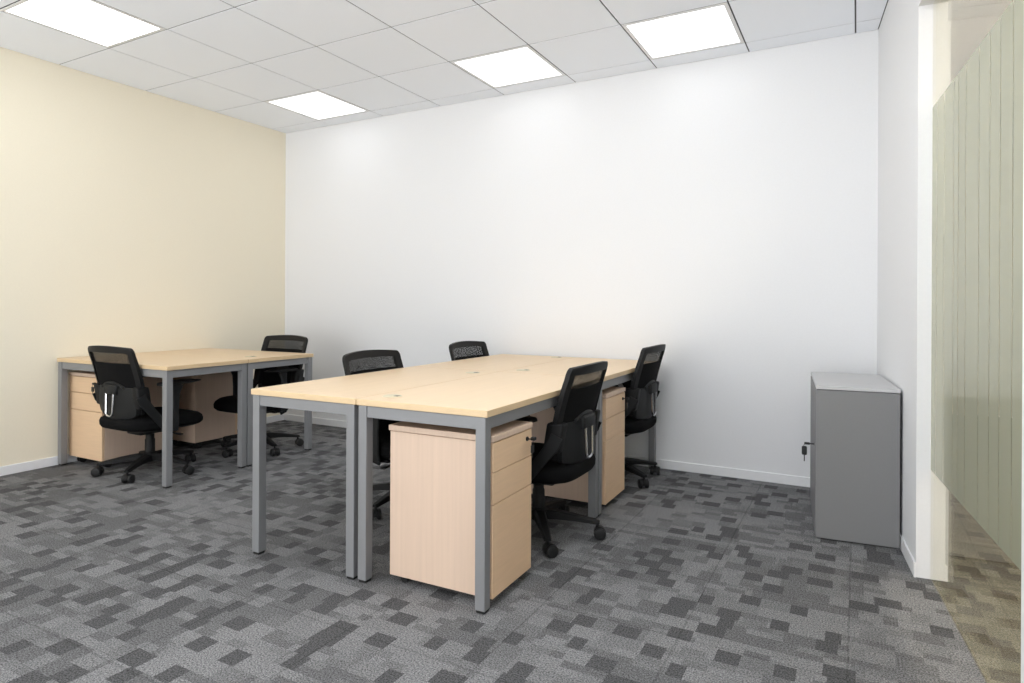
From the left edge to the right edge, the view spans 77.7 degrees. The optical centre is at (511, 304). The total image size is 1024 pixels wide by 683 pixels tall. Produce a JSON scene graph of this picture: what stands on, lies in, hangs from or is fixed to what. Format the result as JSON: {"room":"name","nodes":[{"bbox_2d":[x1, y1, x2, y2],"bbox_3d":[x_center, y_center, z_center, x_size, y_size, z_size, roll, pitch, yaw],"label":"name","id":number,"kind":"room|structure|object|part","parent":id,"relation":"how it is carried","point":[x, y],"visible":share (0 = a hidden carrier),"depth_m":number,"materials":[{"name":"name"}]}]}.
{"room":"open-plan office","nodes":[
{"label":"open-plan office","id":0,"kind":"room"},
{"bbox_2d":[0,47,285,466],"bbox_3d":[-3.798,-0.298,3.211,0.120,2.899,6.600,0,0,29],"label":"wall","id":1,"kind":"structure","parent":0,"point":[139,220],"depth_m":4.69,"materials":[{"name":"yellow paint"}]},
{"bbox_2d":[0,414,283,475],"bbox_3d":[-3.750,1.062,3.174,0.012,0.060,6.588,0,0,29],"label":"baseboard","id":2,"kind":"structure","parent":1,"relation":"attached to","point":[51,461],"depth_m":4.25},
{"bbox_2d":[0,0,1013,151],"bbox_3d":[0.341,-1.647,3.066,7.482,0.080,10.618,0,0,29],"label":"ceiling","id":3,"kind":"structure","parent":0,"point":[186,49],"depth_m":3.96,"materials":[{"name":"white tile"}]},
{"bbox_2d":[0,0,165,47],"bbox_3d":[-2.458,-1.642,3.663,0.591,0.004,0.591,0,0,29],"label":"recessed light","id":4,"kind":"object","parent":3,"relation":"in","point":[93,21],"visible":1,"depth_m":3.67,"materials":[{"name":"white plastic"}]},
{"bbox_2d":[264,90,368,120],"bbox_3d":[-1.599,-1.637,5.245,0.591,0.004,0.591,0,0,29],"label":"recessed light","id":5,"kind":"object","parent":3,"relation":"in","point":[318,105],"visible":1,"depth_m":5.22,"materials":[{"name":"white plastic"}]},
{"bbox_2d":[450,45,564,87],"bbox_3d":[-0.018,-1.629,4.386,0.591,0.004,0.591,0,0,29],"label":"recessed light","id":6,"kind":"object","parent":3,"relation":"in","point":[522,64],"visible":1,"depth_m":4.36,"materials":[{"name":"white plastic"}]},
{"bbox_2d":[622,2,743,59],"bbox_3d":[1.037,-1.624,3.813,0.591,0.004,0.591,0,0,29],"label":"recessed light","id":7,"kind":"object","parent":3,"relation":"in","point":[713,26],"visible":1,"depth_m":3.79,"materials":[{"name":"white plastic"}]},
{"bbox_2d":[0,414,1020,682],"bbox_3d":[0.315,1.142,3.052,7.473,0.060,10.455,0,0,29],"label":"floor","id":8,"kind":"structure","parent":0,"point":[693,577],"depth_m":2.44,"materials":[{"name":"grey carpet"}]},
{"bbox_2d":[69,371,161,466],"bbox_3d":[-2.802,0.781,4.489,0.392,0.631,0.474,0,0,28],"label":"drawer pedestal","id":9,"kind":"object","parent":8,"relation":"on","point":[88,439],"visible":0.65,"depth_m":4.33,"materials":[{"name":"brown wood"}]},
{"bbox_3d":[-2.793,0.477,4.505,0.392,0.023,0.439,0,0,28],"label":"panel","id":10,"kind":"part","parent":9,"relation":"part of","materials":[{"name":"brown wood"}]},
{"bbox_3d":[-2.889,0.545,4.321,0.384,0.107,0.018,0,0,28],"label":"drawer","id":11,"kind":"part","parent":9,"relation":"part of","materials":[{"name":"brown wood"}]},
{"bbox_3d":[-2.890,0.659,4.321,0.384,0.115,0.018,0,0,28],"label":"drawer","id":12,"kind":"part","parent":9,"relation":"part of","materials":[{"name":"brown wood"}]},
{"bbox_3d":[-2.891,0.881,4.321,0.384,0.323,0.018,0,0,28],"label":"drawer","id":13,"kind":"part","parent":9,"relation":"part of","materials":[{"name":"brown wood"}]},
{"bbox_2d":[88,345,202,483],"bbox_3d":[-2.379,0.676,4.191,0.614,0.845,0.629,0,0,29],"label":"chair","id":14,"kind":"object","parent":8,"relation":"on","point":[121,393],"visible":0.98,"depth_m":3.97,"materials":[{"name":"fabric"}]},
{"bbox_3d":[-2.489,0.509,3.991,0.427,0.297,0.106,0,0,29],"label":"panel","id":15,"kind":"part","parent":14,"relation":"part of","materials":[{"name":"black fabric"}]},
{"bbox_3d":[-2.492,0.468,3.984,0.480,0.430,0.156,0,0,29],"label":"frame","id":16,"kind":"part","parent":14,"relation":"part of","materials":[{"name":"black plastic"}]},
{"bbox_3d":[-2.377,0.749,4.199,0.494,0.087,0.517,0,0,29],"label":"seat","id":17,"kind":"part","parent":14,"relation":"part of","materials":[{"name":"black fabric"}]},
{"bbox_3d":[-2.159,0.655,4.078,0.056,0.315,0.086,0,0,29],"label":"armrest","id":18,"kind":"part","parent":14,"relation":"part of","materials":[{"name":"plastic"}]},
{"bbox_2d":[57,353,247,488],"bbox_3d":[-2.448,0.730,4.323,1.186,0.736,0.582,0,0,28],"label":"office desk","id":19,"kind":"object","parent":8,"relation":"on","point":[167,367],"visible":0.7,"depth_m":4.23,"materials":[{"name":"brown wood"}]},
{"bbox_3d":[-3.071,0.737,4.346,0.041,0.695,0.041,0,0,28],"label":"leg","id":20,"kind":"part","parent":19,"relation":"part of","materials":[{"name":"grey metal"}]},
{"bbox_3d":[-2.571,0.414,4.084,1.086,0.046,0.030,0,0,28],"label":"rail","id":21,"kind":"part","parent":19,"relation":"part of","materials":[{"name":"grey metal"}]},
{"bbox_3d":[-2.073,0.741,3.825,0.041,0.695,0.041,0,0,28],"label":"leg","id":22,"kind":"part","parent":19,"relation":"part of","materials":[{"name":"grey metal"}]},
{"bbox_3d":[-1.946,0.418,4.061,0.030,0.046,0.494,0,0,28],"label":"rail","id":23,"kind":"part","parent":19,"relation":"part of","materials":[{"name":"grey metal"}]},
{"bbox_3d":[-1.825,0.743,4.299,0.041,0.695,0.041,0,0,28],"label":"leg","id":24,"kind":"part","parent":19,"relation":"part of","materials":[{"name":"grey metal"}]},
{"bbox_2d":[173,372,236,448],"bbox_3d":[-2.466,0.782,5.072,0.383,0.631,0.423,0,0,28],"label":"drawer pedestal","id":25,"kind":"object","parent":8,"relation":"on","point":[200,396],"visible":0.49,"depth_m":4.90,"materials":[{"name":"brown wood"}]},
{"bbox_3d":[-2.390,0.883,5.218,0.375,0.323,0.018,0,0,28],"label":"drawer","id":26,"kind":"part","parent":25,"relation":"part of","materials":[{"name":"brown wood"}]},
{"bbox_2d":[141,348,313,466],"bbox_3d":[-2.174,0.732,4.848,1.186,0.736,0.595,0,0,28],"label":"office desk","id":27,"kind":"object","parent":8,"relation":"on","point":[256,359],"visible":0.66,"depth_m":4.68,"materials":[{"name":"brown wood"}]},
{"bbox_3d":[-1.802,0.743,4.345,0.041,0.695,0.041,0,0,28],"label":"leg","id":28,"kind":"part","parent":27,"relation":"part of","materials":[{"name":"grey metal"}]},
{"bbox_3d":[-1.672,0.419,4.587,0.030,0.046,0.507,0,0,28],"label":"rail","id":29,"kind":"part","parent":27,"relation":"part of","materials":[{"name":"grey metal"}]},
{"bbox_3d":[-1.548,0.744,4.830,0.041,0.695,0.041,0,0,28],"label":"leg","id":30,"kind":"part","parent":27,"relation":"part of","materials":[{"name":"grey metal"}]},
{"bbox_2d":[213,335,307,457],"bbox_3d":[-1.926,0.671,4.844,0.626,0.859,0.623,0,0,29],"label":"chair","id":31,"kind":"object","parent":8,"relation":"on","point":[271,376],"visible":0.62,"depth_m":4.95,"materials":[{"name":"fabric"}]},
{"bbox_3d":[-2.152,0.641,4.958,0.056,0.315,0.086,0,0,29],"label":"armrest","id":32,"kind":"part","parent":31,"relation":"part of","materials":[{"name":"plastic"}]},
{"bbox_3d":[-1.935,0.737,4.836,0.494,0.087,0.517,0,0,29],"label":"seat","id":33,"kind":"part","parent":31,"relation":"part of","materials":[{"name":"black fabric"}]},
{"bbox_3d":[-1.821,0.499,5.045,0.427,0.297,0.106,0,0,29],"label":"panel","id":34,"kind":"part","parent":31,"relation":"part of","materials":[{"name":"black fabric"}]},
{"bbox_3d":[-1.715,0.644,4.720,0.056,0.315,0.086,0,0,29],"label":"armrest","id":35,"kind":"part","parent":31,"relation":"part of","materials":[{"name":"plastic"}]},
{"bbox_3d":[-1.817,0.457,5.051,0.480,0.430,0.156,0,0,29],"label":"frame","id":36,"kind":"part","parent":31,"relation":"part of","materials":[{"name":"black plastic"}]},
{"bbox_2d":[342,350,403,519],"bbox_3d":[-0.581,0.685,3.517,0.613,0.845,0.619,0,0,29],"label":"chair","id":37,"kind":"object","parent":8,"relation":"on","point":[381,432],"visible":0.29,"depth_m":3.52,"materials":[{"name":"plastic"}]},
{"bbox_3d":[-0.778,0.476,3.630,0.156,0.430,0.480,0,0,29],"label":"frame","id":38,"kind":"part","parent":37,"relation":"part of","materials":[{"name":"black plastic"}]},
{"bbox_3d":[-0.772,0.518,3.627,0.106,0.297,0.427,0,0,29],"label":"panel","id":39,"kind":"part","parent":37,"relation":"part of","materials":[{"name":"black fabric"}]},
{"bbox_3d":[-0.686,0.663,3.296,0.086,0.315,0.056,0,0,29],"label":"armrest","id":40,"kind":"part","parent":37,"relation":"part of","materials":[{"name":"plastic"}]},
{"bbox_3d":[-0.565,0.758,3.514,0.517,0.087,0.494,0,0,29],"label":"seat","id":41,"kind":"part","parent":37,"relation":"part of","materials":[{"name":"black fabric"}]},
{"bbox_2d":[251,366,495,579],"bbox_3d":[-0.620,0.739,3.211,0.601,0.736,1.190,0,0,28],"label":"office desk","id":42,"kind":"object","parent":8,"relation":"on","point":[334,395],"visible":0.73,"depth_m":2.81,"materials":[{"name":"brown wood"}]},
{"bbox_3d":[-1.124,0.746,2.829,0.041,0.695,0.041,0,0,28],"label":"leg","id":43,"kind":"part","parent":42,"relation":"part of","materials":[{"name":"grey metal"}]},
{"bbox_3d":[-0.883,0.423,2.703,0.501,0.046,0.030,0,0,28],"label":"rail","id":44,"kind":"part","parent":42,"relation":"part of","materials":[{"name":"grey metal"}]},
{"bbox_3d":[-0.644,0.749,2.579,0.041,0.695,0.041,0,0,28],"label":"leg","id":45,"kind":"part","parent":42,"relation":"part of","materials":[{"name":"grey metal"}]},
{"bbox_2d":[389,420,535,598],"bbox_3d":[-0.190,0.794,2.561,0.514,0.631,0.330,0,0,28],"label":"drawer pedestal","id":46,"kind":"object","parent":8,"relation":"on","point":[432,467],"visible":0.87,"depth_m":2.44,"materials":[{"name":"brown wood"}]},
{"bbox_3d":[-0.203,0.490,2.569,0.479,0.023,0.330,0,0,28],"label":"panel","id":47,"kind":"part","parent":46,"relation":"part of","materials":[{"name":"brown wood"}]},
{"bbox_3d":[-0.003,0.673,2.464,0.018,0.115,0.322,0,0,28],"label":"drawer","id":48,"kind":"part","parent":46,"relation":"part of","materials":[{"name":"brown wood"}]},
{"bbox_3d":[-0.004,0.904,2.464,0.018,0.341,0.322,0,0,28],"label":"drawer","id":49,"kind":"part","parent":46,"relation":"part of","materials":[{"name":"brown wood"}]},
{"bbox_3d":[-0.002,0.559,2.464,0.018,0.107,0.322,0,0,28],"label":"drawer","id":50,"kind":"part","parent":46,"relation":"part of","materials":[{"name":"brown wood"}]},
{"bbox_2d":[356,372,598,614],"bbox_3d":[-0.082,0.742,2.930,0.603,0.736,1.190,0,0,28],"label":"office desk","id":51,"kind":"object","parent":8,"relation":"on","point":[482,403],"visible":0.79,"depth_m":2.53,"materials":[{"name":"brown wood"}]},
{"bbox_3d":[-0.588,0.749,2.550,0.041,0.695,0.041,0,0,28],"label":"leg","id":52,"kind":"part","parent":51,"relation":"part of","materials":[{"name":"grey metal"}]},
{"bbox_3d":[-0.346,0.426,2.422,0.503,0.046,0.030,0,0,28],"label":"rail","id":53,"kind":"part","parent":51,"relation":"part of","materials":[{"name":"grey metal"}]},
{"bbox_3d":[-0.105,0.751,2.298,0.041,0.695,0.041,0,0,28],"label":"leg","id":54,"kind":"part","parent":51,"relation":"part of","materials":[{"name":"grey metal"}]},
{"bbox_3d":[0.162,0.428,2.804,0.030,0.046,1.102,0,0,28],"label":"rail","id":55,"kind":"part","parent":51,"relation":"part of","materials":[{"name":"grey metal"}]},
{"bbox_3d":[0.423,0.754,3.311,0.041,0.695,0.041,0,0,28],"label":"leg","id":56,"kind":"part","parent":51,"relation":"part of","materials":[{"name":"grey metal"}]},
{"bbox_2d":[449,341,529,415],"bbox_3d":[-0.106,0.687,4.460,0.604,0.845,0.636,0,0,29],"label":"chair","id":57,"kind":"object","parent":8,"relation":"on","point":[470,345],"visible":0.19,"depth_m":4.62,"materials":[{"name":"plastic"}]},
{"bbox_3d":[-0.296,0.479,4.578,0.156,0.430,0.480,0,0,29],"label":"frame","id":58,"kind":"part","parent":57,"relation":"part of","materials":[{"name":"black plastic"}]},
{"bbox_3d":[-0.289,0.520,4.574,0.106,0.297,0.427,0,0,29],"label":"panel","id":59,"kind":"part","parent":57,"relation":"part of","materials":[{"name":"black fabric"}]},
{"bbox_2d":[413,354,573,371],"bbox_3d":[-0.076,0.742,4.253,0.601,0.736,1.145,0,0,28],"label":"office desk","id":60,"kind":"object","parent":8,"relation":"on","point":[500,362],"visible":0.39,"depth_m":4.16,"materials":[{"name":"brown wood"}]},
{"bbox_2d":[516,361,607,557],"bbox_3d":[0.145,0.689,3.095,0.617,0.845,0.635,0,0,29],"label":"chair","id":61,"kind":"object","parent":8,"relation":"on","point":[566,454],"visible":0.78,"depth_m":2.88,"materials":[{"name":"black fabric"}]},
{"bbox_3d":[0.118,0.762,3.095,0.517,0.087,0.494,0,0,29],"label":"seat","id":62,"kind":"part","parent":61,"relation":"part of","materials":[{"name":"black fabric"}]},
{"bbox_3d":[0.334,0.482,2.978,0.156,0.430,0.480,0,0,29],"label":"frame","id":63,"kind":"part","parent":61,"relation":"part of","materials":[{"name":"black plastic"}]},
{"bbox_3d":[0.327,0.523,2.982,0.106,0.297,0.427,0,0,29],"label":"panel","id":64,"kind":"part","parent":61,"relation":"part of","materials":[{"name":"black fabric"}]},
{"bbox_2d":[500,357,655,516],"bbox_3d":[0.462,0.745,3.972,0.603,0.736,1.145,0,0,28],"label":"office desk","id":65,"kind":"object","parent":8,"relation":"on","point":[619,371],"visible":0.41,"depth_m":3.76,"materials":[{"name":"brown wood"}]},
{"bbox_3d":[0.449,0.754,3.360,0.041,0.695,0.041,0,0,28],"label":"leg","id":66,"kind":"part","parent":65,"relation":"part of","materials":[{"name":"grey metal"}]},
{"bbox_3d":[0.706,0.431,3.846,0.030,0.046,1.057,0,0,28],"label":"rail","id":67,"kind":"part","parent":65,"relation":"part of","materials":[{"name":"grey metal"}]},
{"bbox_3d":[0.957,0.757,4.333,0.041,0.695,0.041,0,0,28],"label":"leg","id":68,"kind":"part","parent":65,"relation":"part of","materials":[{"name":"grey metal"}]},
{"bbox_2d":[530,386,628,504],"bbox_3d":[0.394,0.797,3.669,0.499,0.631,0.343,0,0,28],"label":"drawer pedestal","id":69,"kind":"object","parent":8,"relation":"on","point":[613,398],"visible":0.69,"depth_m":3.54,"materials":[{"name":"brown wood"}]},
{"bbox_3d":[0.574,0.907,3.575,0.018,0.341,0.335,0,0,28],"label":"drawer","id":70,"kind":"part","parent":69,"relation":"part of","materials":[{"name":"brown wood"}]},
{"bbox_3d":[0.380,0.493,3.677,0.464,0.023,0.343,0,0,28],"label":"panel","id":71,"kind":"part","parent":69,"relation":"part of","materials":[{"name":"brown wood"}]},
{"bbox_3d":[0.575,0.562,3.575,0.018,0.107,0.335,0,0,28],"label":"drawer","id":72,"kind":"part","parent":69,"relation":"part of","materials":[{"name":"brown wood"}]},
{"bbox_3d":[0.575,0.676,3.575,0.018,0.115,0.335,0,0,28],"label":"drawer","id":73,"kind":"part","parent":69,"relation":"part of","materials":[{"name":"brown wood"}]},
{"bbox_2d":[613,344,665,487],"bbox_3d":[0.656,0.680,4.092,0.617,0.867,0.629,0,0,29],"label":"chair","id":74,"kind":"object","parent":8,"relation":"on","point":[642,391],"visible":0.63,"depth_m":3.88,"materials":[{"name":"fabric"}]},
{"bbox_3d":[0.769,0.648,4.325,0.086,0.315,0.056,0,0,29],"label":"armrest","id":75,"kind":"part","parent":74,"relation":"part of","materials":[{"name":"plastic"}]},
{"bbox_3d":[0.647,0.742,4.107,0.517,0.087,0.494,0,0,29],"label":"seat","id":76,"kind":"part","parent":74,"relation":"part of","materials":[{"name":"black fabric"}]},
{"bbox_3d":[0.864,0.463,3.990,0.156,0.430,0.480,0,0,29],"label":"frame","id":77,"kind":"part","parent":74,"relation":"part of","materials":[{"name":"black plastic"}]},
{"bbox_3d":[0.857,0.504,3.994,0.106,0.297,0.427,0,0,29],"label":"panel","id":78,"kind":"part","parent":74,"relation":"part of","materials":[{"name":"black fabric"}]},
{"bbox_2d":[802,372,900,548],"bbox_3d":[1.723,0.753,3.301,0.408,0.732,0.690,0,0,23],"label":"storage cabinet","id":79,"kind":"object","parent":8,"relation":"on","point":[854,443],"visible":1,"depth_m":2.98,"materials":[{"name":"grey metal"}]},
{"bbox_3d":[1.656,0.758,3.510,0.006,0.698,0.328,0,0,23],"label":"door","id":80,"kind":"part","parent":79,"relation":"part of","materials":[{"name":"grey metal"}]},
{"bbox_3d":[1.525,0.757,3.206,0.006,0.698,0.328,0,0,23],"label":"door","id":81,"kind":"part","parent":79,"relation":"part of","materials":[{"name":"grey metal"}]},
{"bbox_3d":[1.752,0.396,3.289,0.349,0.017,0.690,0,0,23],"label":"panel","id":82,"kind":"part","parent":79,"relation":"part of","materials":[{"name":"grey metal"}]},
{"bbox_2d":[284,29,878,476],"bbox_3d":[-0.031,-0.279,4.977,5.055,2.899,0.100,0,0,29],"label":"wall","id":83,"kind":"structure","parent":0,"point":[721,212],"depth_m":4.42,"materials":[{"name":"white paint"}]},
{"bbox_2d":[284,414,809,486],"bbox_3d":[-0.021,1.080,4.904,4.915,0.060,0.012,0,0,29],"label":"baseboard","id":84,"kind":"structure","parent":83,"relation":"attached to","point":[664,464],"depth_m":4.17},
{"bbox_2d":[877,0,951,581],"bbox_3d":[0.878,-0.305,0.636,0.112,2.839,6.700,0,0,23],"label":"wall","id":85,"kind":"structure","parent":0,"point":[914,71],"depth_m":2.71,"materials":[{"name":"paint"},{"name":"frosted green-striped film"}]},
{"bbox_2d":[900,533,915,576],"bbox_3d":[1.894,1.090,3.168,0.007,0.060,1.216,0,0,23],"label":"baseboard","id":86,"kind":"structure","parent":85,"relation":"attached to","point":[904,548],"depth_m":2.75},
{"bbox_2d":[931,0,1023,570],"bbox_3d":[1.464,-0.055,2.004,0.011,2.344,1.276,0,0,23],"label":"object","id":87,"kind":"structure","parent":85,"relation":"in","point":[986,157],"depth_m":1.92,"materials":[{"name":"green glass"}]},
{"bbox_2d":[1021,133,1023,682],"bbox_3d":[1.197,-0.056,1.380,0.120,2.345,0.080,0,0,23],"label":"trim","id":88,"kind":"structure","parent":85,"relation":"attached to","point":[1022,533],"depth_m":1.44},
{"bbox_2d":[952,152,1012,416],"bbox_3d":[4.447,-0.237,6.721,1.830,2.739,0.100,0,0,23],"label":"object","id":89,"kind":"structure","parent":0,"point":[958,152],"depth_m":6.50,"materials":[{"name":"green glass"}]}
]}

